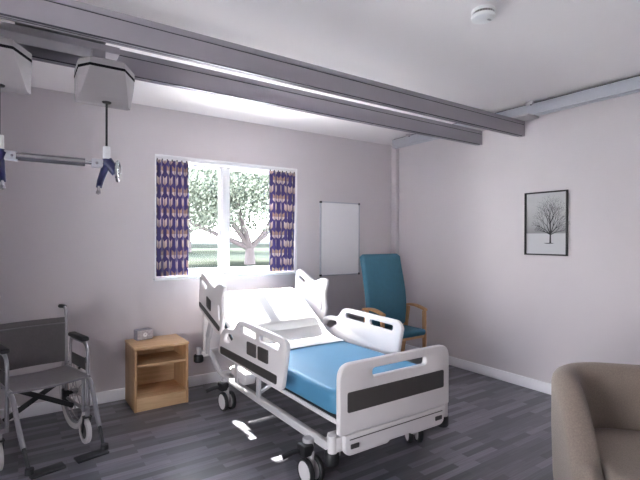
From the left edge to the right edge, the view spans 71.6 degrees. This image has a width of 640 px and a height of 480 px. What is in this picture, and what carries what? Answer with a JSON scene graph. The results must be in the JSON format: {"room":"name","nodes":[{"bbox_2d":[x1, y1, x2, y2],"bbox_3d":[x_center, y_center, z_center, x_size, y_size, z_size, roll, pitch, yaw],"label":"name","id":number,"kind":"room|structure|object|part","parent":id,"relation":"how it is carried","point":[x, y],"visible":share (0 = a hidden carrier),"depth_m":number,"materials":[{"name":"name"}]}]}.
{"room":"hospital room","nodes":[
{"label":"hospital room","id":0,"kind":"room"},
{"bbox_2d":[0,87,391,408],"bbox_3d":[-1.427,0.092,4.229,5.600,2.600,0.250,0,0,-34],"label":"wall","id":1,"kind":"structure","parent":0,"point":[62,241],"depth_m":3.87,"materials":[{"name":"paint"}]},
{"bbox_2d":[0,369,233,420],"bbox_3d":[-1.379,1.342,4.106,5.544,0.100,0.018,0,0,-34],"label":"baseboard","id":2,"kind":"structure","parent":1,"relation":"attached to","point":[35,409],"depth_m":3.76,"materials":[{"name":"white paint"}]},
{"bbox_2d":[153,154,296,280],"bbox_3d":[-0.904,-0.207,4.491,1.534,1.150,0.195,0,0,-34],"label":"window","id":3,"kind":"structure","parent":1,"relation":"in","point":[224,168],"depth_m":4.48,"materials":[{"name":"white plastic"}]},
{"bbox_2d":[156,158,188,276],"bbox_3d":[-1.377,-0.207,4.131,0.299,1.082,0.053,0,0,-34],"label":"curtain","id":4,"kind":"object","parent":3,"relation":"hanging from","point":[172,177],"visible":0.98,"depth_m":4.13,"materials":[{"name":"purple fabric"}]},
{"bbox_3d":[-1.264,-0.218,4.322,0.624,1.030,0.043,0,0,-34],"label":"sash","id":5,"kind":"part","parent":3,"relation":"part of","materials":[{"name":"white plastic"}]},
{"bbox_3d":[-0.886,0.355,4.464,1.534,0.026,0.125,0,0,-34],"label":"sill","id":6,"kind":"part","parent":3,"relation":"part of","materials":[{"name":"white plastic"}]},
{"bbox_3d":[-0.653,-0.217,4.740,0.714,1.030,0.043,0,0,-34],"label":"sash","id":7,"kind":"part","parent":3,"relation":"part of","materials":[{"name":"white plastic"}]},
{"bbox_2d":[269,170,294,270],"bbox_3d":[-0.408,-0.206,4.792,0.325,1.082,0.052,0,0,-34],"label":"curtain","id":8,"kind":"object","parent":3,"relation":"hanging from","point":[281,184],"visible":1,"depth_m":4.80,"materials":[{"name":"purple fabric"}]},
{"bbox_2d":[319,201,359,276],"bbox_3d":[0.237,-0.014,5.200,0.580,0.860,0.024,0,0,-34],"label":"whiteboard","id":9,"kind":"object","parent":1,"relation":"attached to","point":[339,222],"visible":1,"depth_m":5.19,"materials":[{"name":"ceramic"}]},
{"bbox_2d":[0,357,553,479],"bbox_3d":[0.445,1.465,1.488,6.100,0.120,6.900,0,0,-34],"label":"floor","id":10,"kind":"structure","parent":0,"point":[497,429],"depth_m":3.07,"materials":[{"name":"grey plastic"}]},
{"bbox_2d":[0,304,108,479],"bbox_3d":[-1.812,0.933,2.893,1.111,0.923,0.638,0,0,43],"label":"wheelchair","id":11,"kind":"object","parent":10,"relation":"on","point":[23,344],"visible":1,"depth_m":2.98,"materials":[{"name":"grey metal"}]},
{"bbox_3d":[-1.970,0.887,2.733,0.344,0.416,0.022,0,0,43],"label":"armrest frame","id":12,"kind":"part","parent":11,"relation":"part of","materials":[{"name":"grey metal"}]},
{"bbox_3d":[-1.986,0.834,2.761,0.479,0.720,0.022,0,0,43],"label":"frame","id":13,"kind":"part","parent":11,"relation":"part of","materials":[{"name":"grey metal"}]},
{"bbox_3d":[-1.988,0.714,3.056,0.038,0.316,0.447,0,0,43],"label":"backrest","id":14,"kind":"part","parent":11,"relation":"part of","materials":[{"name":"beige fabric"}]},
{"bbox_3d":[-1.825,0.907,2.905,0.425,0.030,0.430,0,0,43],"label":"seat","id":15,"kind":"part","parent":11,"relation":"part of","materials":[{"name":"grey fabric"}]},
{"bbox_3d":[-1.695,0.834,3.078,0.479,0.720,0.022,0,0,43],"label":"frame","id":16,"kind":"part","parent":11,"relation":"part of","materials":[{"name":"grey metal"}]},
{"bbox_3d":[-1.665,0.887,3.063,0.344,0.416,0.022,0,0,43],"label":"armrest frame","id":17,"kind":"part","parent":11,"relation":"part of","materials":[{"name":"grey metal"}]},
{"bbox_2d":[125,334,188,412],"bbox_3d":[-1.413,1.132,3.838,0.444,0.522,0.381,0,0,-34],"label":"nightstand","id":18,"kind":"object","parent":10,"relation":"on","point":[156,368],"visible":0.98,"depth_m":3.81,"materials":[{"name":"brown wood"}]},
{"bbox_3d":[-1.588,1.142,3.723,0.018,0.502,0.375,0,0,-34],"label":"panel","id":19,"kind":"part","parent":18,"relation":"part of","materials":[{"name":"brown wood"}]},
{"bbox_2d":[134,327,152,340],"bbox_3d":[-1.550,0.826,3.890,0.140,0.090,0.088,0,0,-44],"label":"clock radio","id":20,"kind":"object","parent":18,"relation":"on","point":[143,333],"visible":1,"depth_m":3.86,"materials":[{"name":"grey plastic"}]},
{"bbox_3d":[-1.518,1.126,3.990,0.400,0.472,0.012,0,0,-34],"label":"panel","id":21,"kind":"part","parent":18,"relation":"part of","materials":[{"name":"brown wood"}]},
{"bbox_2d":[137,350,185,367],"bbox_3d":[-1.416,1.028,3.842,0.400,0.020,0.348,0,0,-34],"label":"shelf","id":22,"kind":"object","parent":18,"relation":"attached to","point":[151,357],"depth_m":3.84,"materials":[{"name":"brown wood"}]},
{"bbox_2d":[137,379,185,401],"bbox_3d":[-1.414,1.295,3.838,0.400,0.020,0.358,0,0,-34],"label":"shelf","id":23,"kind":"object","parent":18,"relation":"attached to","point":[156,389],"depth_m":3.80,"materials":[{"name":"brown wood"}]},
{"bbox_3d":[-1.243,1.142,3.959,0.018,0.502,0.375,0,0,-34],"label":"panel","id":24,"kind":"part","parent":18,"relation":"part of","materials":[{"name":"brown wood"}]},
{"bbox_2d":[194,269,448,479],"bbox_3d":[-0.152,0.845,3.415,1.138,1.106,2.130,0,0,-34],"label":"hospital bed","id":25,"kind":"object","parent":10,"relation":"on","point":[372,410],"visible":0.87,"depth_m":2.73,"materials":[{"name":"white plastic"}]},
{"bbox_3d":[-0.927,0.530,3.692,0.008,0.114,0.094,0,0,-34],"label":"control panel","id":26,"kind":"part","parent":25,"relation":"part of","materials":[{"name":"black plastic"}]},
{"bbox_3d":[-0.898,0.521,3.681,0.030,0.463,0.571,0,0,-34],"label":"rail","id":27,"kind":"part","parent":25,"relation":"part of","materials":[{"name":"white plastic"}]},
{"bbox_3d":[-0.706,0.769,4.289,0.870,0.560,0.036,0,0,-34],"label":"headboard","id":28,"kind":"part","parent":25,"relation":"part of","materials":[{"name":"white plastic"}]},
{"bbox_3d":[-0.464,0.742,3.003,0.008,0.088,0.143,0,0,-34],"label":"control panel","id":29,"kind":"part","parent":25,"relation":"part of","materials":[{"name":"black plastic"}]},
{"bbox_3d":[-0.489,0.747,3.071,0.030,0.346,1.074,0,0,-34],"label":"rail","id":30,"kind":"part","parent":25,"relation":"part of","materials":[{"name":"white plastic"}]},
{"bbox_3d":[-0.369,0.743,2.865,0.008,0.088,0.142,0,0,-34],"label":"control panel","id":31,"kind":"part","parent":25,"relation":"part of","materials":[{"name":"black plastic"}]},
{"bbox_3d":[-0.137,1.087,3.459,0.829,0.178,1.995,0,0,-34],"label":"frame","id":32,"kind":"part","parent":25,"relation":"part of","materials":[{"name":"white metal"}]},
{"bbox_3d":[-0.088,0.522,4.235,0.030,0.463,0.571,0,0,-34],"label":"rail","id":33,"kind":"part","parent":25,"relation":"part of","materials":[{"name":"white plastic"}]},
{"bbox_2d":[225,323,416,413],"bbox_3d":[-0.085,0.719,3.377,0.796,0.502,1.820,0,0,-34],"label":"mattress","id":34,"kind":"object","parent":25,"relation":"on","point":[312,370],"visible":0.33,"depth_m":2.88,"materials":[{"name":"blue plastic"}]},
{"bbox_2d":[225,288,345,348],"bbox_3d":[-0.340,0.689,3.750,0.819,0.467,0.864,0,0,-34],"label":"sheet","id":35,"kind":"object","parent":34,"relation":"on","point":[318,334],"visible":0.38,"depth_m":3.66,"materials":[{"name":"white fabric"}]},
{"bbox_2d":[234,289,319,330],"bbox_3d":[-0.375,0.592,3.840,0.650,0.282,0.437,0,0,-35],"label":"pillow","id":36,"kind":"object","parent":35,"relation":"on","point":[278,309],"visible":0.97,"depth_m":3.76,"materials":[{"name":"white fabric"}]},
{"bbox_3d":[0.299,0.747,3.652,0.030,0.346,1.074,0,0,-34],"label":"rail","id":37,"kind":"part","parent":25,"relation":"part of","materials":[{"name":"white plastic"}]},
{"bbox_3d":[0.451,0.847,2.579,0.865,0.379,0.036,0,0,-34],"label":"footboard","id":38,"kind":"part","parent":25,"relation":"part of","materials":[{"name":"white plastic"}]},
{"bbox_3d":[0.448,1.096,2.578,0.785,0.112,0.034,0,0,-34],"label":"foot panel","id":39,"kind":"part","parent":25,"relation":"part of","materials":[{"name":"white plastic"}]},
{"bbox_2d":[360,254,426,360],"bbox_3d":[0.778,0.778,4.792,0.676,1.242,0.465,0,0,-35],"label":"armchair","id":40,"kind":"object","parent":10,"relation":"on","point":[382,274],"visible":0.64,"depth_m":4.84,"materials":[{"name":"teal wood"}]},
{"bbox_3d":[0.553,0.737,4.574,0.056,0.061,0.310,0,0,-35],"label":"armrest","id":41,"kind":"part","parent":40,"relation":"part of","materials":[{"name":"brown wood"}]},
{"bbox_3d":[0.703,0.556,4.916,0.572,0.800,0.173,0,0,-35],"label":"backrest","id":42,"kind":"part","parent":40,"relation":"part of","materials":[{"name":"teal leather"}]},
{"bbox_3d":[0.803,0.989,4.774,0.560,0.065,0.405,0,0,-35],"label":"seat","id":43,"kind":"part","parent":40,"relation":"part of","materials":[{"name":"teal leather"}]},
{"bbox_3d":[0.967,1.069,5.062,0.030,0.660,0.145,0,0,-35],"label":"leg","id":44,"kind":"part","parent":40,"relation":"part of","materials":[{"name":"brown wood"}]},
{"bbox_3d":[0.889,1.032,4.653,0.600,0.050,0.024,0,0,-35],"label":"rail","id":45,"kind":"part","parent":40,"relation":"part of","materials":[{"name":"brown wood"}]},
{"bbox_3d":[1.059,0.738,4.932,0.056,0.061,0.310,0,0,-35],"label":"armrest","id":46,"kind":"part","parent":40,"relation":"part of","materials":[{"name":"brown wood"}]},
{"bbox_3d":[1.136,1.083,4.823,0.030,0.630,0.052,0,0,-35],"label":"leg","id":47,"kind":"part","parent":40,"relation":"part of","materials":[{"name":"brown wood"}]},
{"bbox_2d":[551,362,639,479],"bbox_3d":[1.561,1.036,2.088,0.820,0.742,0.710,0,0,15],"label":"armchair","id":48,"kind":"object","parent":10,"relation":"on","point":[595,406],"visible":1,"depth_m":2.17,"materials":[{"name":"beige fabric"}]},
{"bbox_2d":[594,428,639,479],"bbox_3d":[1.545,1.093,2.027,0.560,0.227,0.585,0,0,15],"label":"seat cushion","id":49,"kind":"object","parent":48,"relation":"on","point":[619,448],"depth_m":2.04,"materials":[{"name":"brown fabric"}]},
{"bbox_2d":[0,0,639,145],"bbox_3d":[0.453,-1.295,1.480,6.100,0.200,6.900,0,0,-34],"label":"ceiling","id":50,"kind":"structure","parent":0,"point":[532,50],"depth_m":2.72,"materials":[{"name":"paint"}]},
{"bbox_2d":[471,4,495,23],"bbox_3d":[0.849,-1.167,2.306,0.120,0.056,0.120,0,0,-34],"label":"smoke detector","id":51,"kind":"object","parent":50,"relation":"attached to","point":[482,14],"visible":1,"depth_m":2.27,"materials":[{"name":"white plastic"}]},
{"bbox_3d":[0.850,-1.187,2.306,0.120,0.015,0.120,0,0,-34],"label":"plate","id":52,"kind":"part","parent":51,"relation":"part of","materials":[{"name":"white plastic"}]},
{"bbox_2d":[392,75,639,148],"bbox_3d":[2.576,-1.133,2.803,0.114,0.118,5.988,0,0,-34],"label":"ceiling track","id":53,"kind":"object","parent":50,"relation":"attached to","point":[631,85],"visible":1,"depth_m":3.60,"materials":[{"name":"metal"}]},
{"bbox_2d":[17,43,484,145],"bbox_3d":[-0.300,-1.007,3.059,4.580,0.156,0.275,0,0,-34],"label":"rail","id":54,"kind":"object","parent":53,"relation":"hanging from","point":[145,68],"depth_m":3.01,"materials":[{"name":"metal"}]},
{"bbox_2d":[0,0,538,136],"bbox_3d":[-0.052,-1.006,2.696,4.580,0.156,0.275,0,0,-34],"label":"rail","id":55,"kind":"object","parent":53,"relation":"hanging from","point":[72,17],"depth_m":2.39,"materials":[{"name":"metal"}]},
{"bbox_2d":[0,21,119,60],"bbox_3d":[-1.435,-0.994,2.013,0.985,0.060,0.332,0,0,-34],"label":"carriage","id":56,"kind":"object","parent":55,"relation":"attached to","point":[20,33],"visible":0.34,"depth_m":2.17,"materials":[{"name":"metal"}]},
{"bbox_2d":[0,36,31,94],"bbox_3d":[-1.450,-0.723,1.987,0.268,0.482,0.262,0,0,-34],"label":"motor","id":57,"kind":"object","parent":56,"relation":"hanging from","point":[15,61],"visible":0.99,"depth_m":2.00,"materials":[{"name":"plastic"}]},
{"bbox_3d":[-1.242,-1.018,2.146,0.386,0.012,0.330,0,0,-34],"label":"plate","id":58,"kind":"part","parent":56,"relation":"part of","materials":[{"name":"grey metal"}]},
{"bbox_2d":[74,48,134,145],"bbox_3d":[-1.078,-0.723,2.241,0.268,0.482,0.262,0,0,-34],"label":"motor","id":59,"kind":"object","parent":56,"relation":"hanging from","point":[100,81],"visible":1,"depth_m":2.20,"materials":[{"name":"plastic"}]},
{"bbox_2d":[0,135,120,194],"bbox_3d":[-1.264,-0.355,2.163,0.557,0.254,0.092,0,0,-34],"label":"bar","id":60,"kind":"object","parent":59,"relation":"hanging from","point":[106,164],"visible":1,"depth_m":2.18,"materials":[{"name":"grey metal"}]},
{"bbox_3d":[-1.469,-0.339,2.025,0.064,0.157,0.086,0,0,-34],"label":"hook arm","id":61,"kind":"part","parent":60,"relation":"part of","materials":[{"name":"blue plastic"}]},
{"bbox_3d":[-1.099,-0.343,2.284,0.071,0.166,0.124,0,0,38],"label":"hook arm","id":62,"kind":"part","parent":60,"relation":"part of","materials":[{"name":"blue plastic"}]},
{"bbox_3d":[1.767,-1.074,3.938,0.175,0.016,0.275,0,0,-34],"label":"trolley plate","id":63,"kind":"part","parent":55,"relation":"part of","materials":[{"name":"grey metal"}]},
{"bbox_2d":[399,92,639,382],"bbox_3d":[2.793,0.107,3.237,0.250,2.600,6.650,0,0,-34],"label":"wall","id":64,"kind":"structure","parent":0,"point":[490,303],"depth_m":4.22,"materials":[{"name":"paint"}]},
{"bbox_2d":[391,148,398,254],"bbox_3d":[0.956,0.095,5.655,0.055,2.600,0.085,0,0,-34],"label":"boxing","id":65,"kind":"structure","parent":64,"relation":"attached to","point":[395,152],"depth_m":5.62,"materials":[{"name":"paint"}]},
{"bbox_2d":[405,344,550,394],"bbox_3d":[2.773,1.358,3.027,0.018,0.100,6.315,0,0,-34],"label":"baseboard","id":66,"kind":"structure","parent":64,"relation":"attached to","point":[527,382],"depth_m":4.43,"materials":[{"name":"white wood"}]},
{"bbox_2d":[524,190,568,255],"bbox_3d":[2.073,-0.151,4.050,0.022,0.584,0.426,0,0,-34],"label":"framed picture","id":67,"kind":"object","parent":64,"relation":"attached to","point":[546,222],"visible":1,"depth_m":4.06},
{"label":"outside","id":68,"kind":"structure","parent":0,"visible":0},
{"bbox_2d":[188,247,269,268],"bbox_3d":[-15.723,1.438,56.692,150.000,0.220,77.000,0,0,-34],"label":"ground","id":69,"kind":"structure","parent":68,"point":[199,257],"depth_m":35.61,"materials":[{"name":"green plant"}]},
{"bbox_2d":[189,188,267,251],"bbox_3d":[-13.982,-5.007,47.948,23.405,12.732,25.807,0,0,34],"label":"tree","id":70,"kind":"object","parent":69,"relation":"on","point":[190,248],"visible":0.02,"depth_m":48.59,"materials":[{"name":"green plant"}]},
{"bbox_2d":[189,167,268,264],"bbox_3d":[-4.502,-3.028,26.523,17.693,8.952,16.230,0,0,-15],"label":"tree","id":71,"kind":"object","parent":69,"relation":"on","point":[247,189],"visible":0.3,"depth_m":23.90,"materials":[{"name":"green plant"}]},
{"bbox_2d":[191,241,268,247],"bbox_3d":[-8.103,0.743,77.799,126.400,1.092,1.941,0,0,-34],"label":"hedge","id":72,"kind":"object","parent":69,"relation":"on","point":[194,244],"visible":0.09,"depth_m":70.83,"materials":[{"name":"green plant"}]}
]}

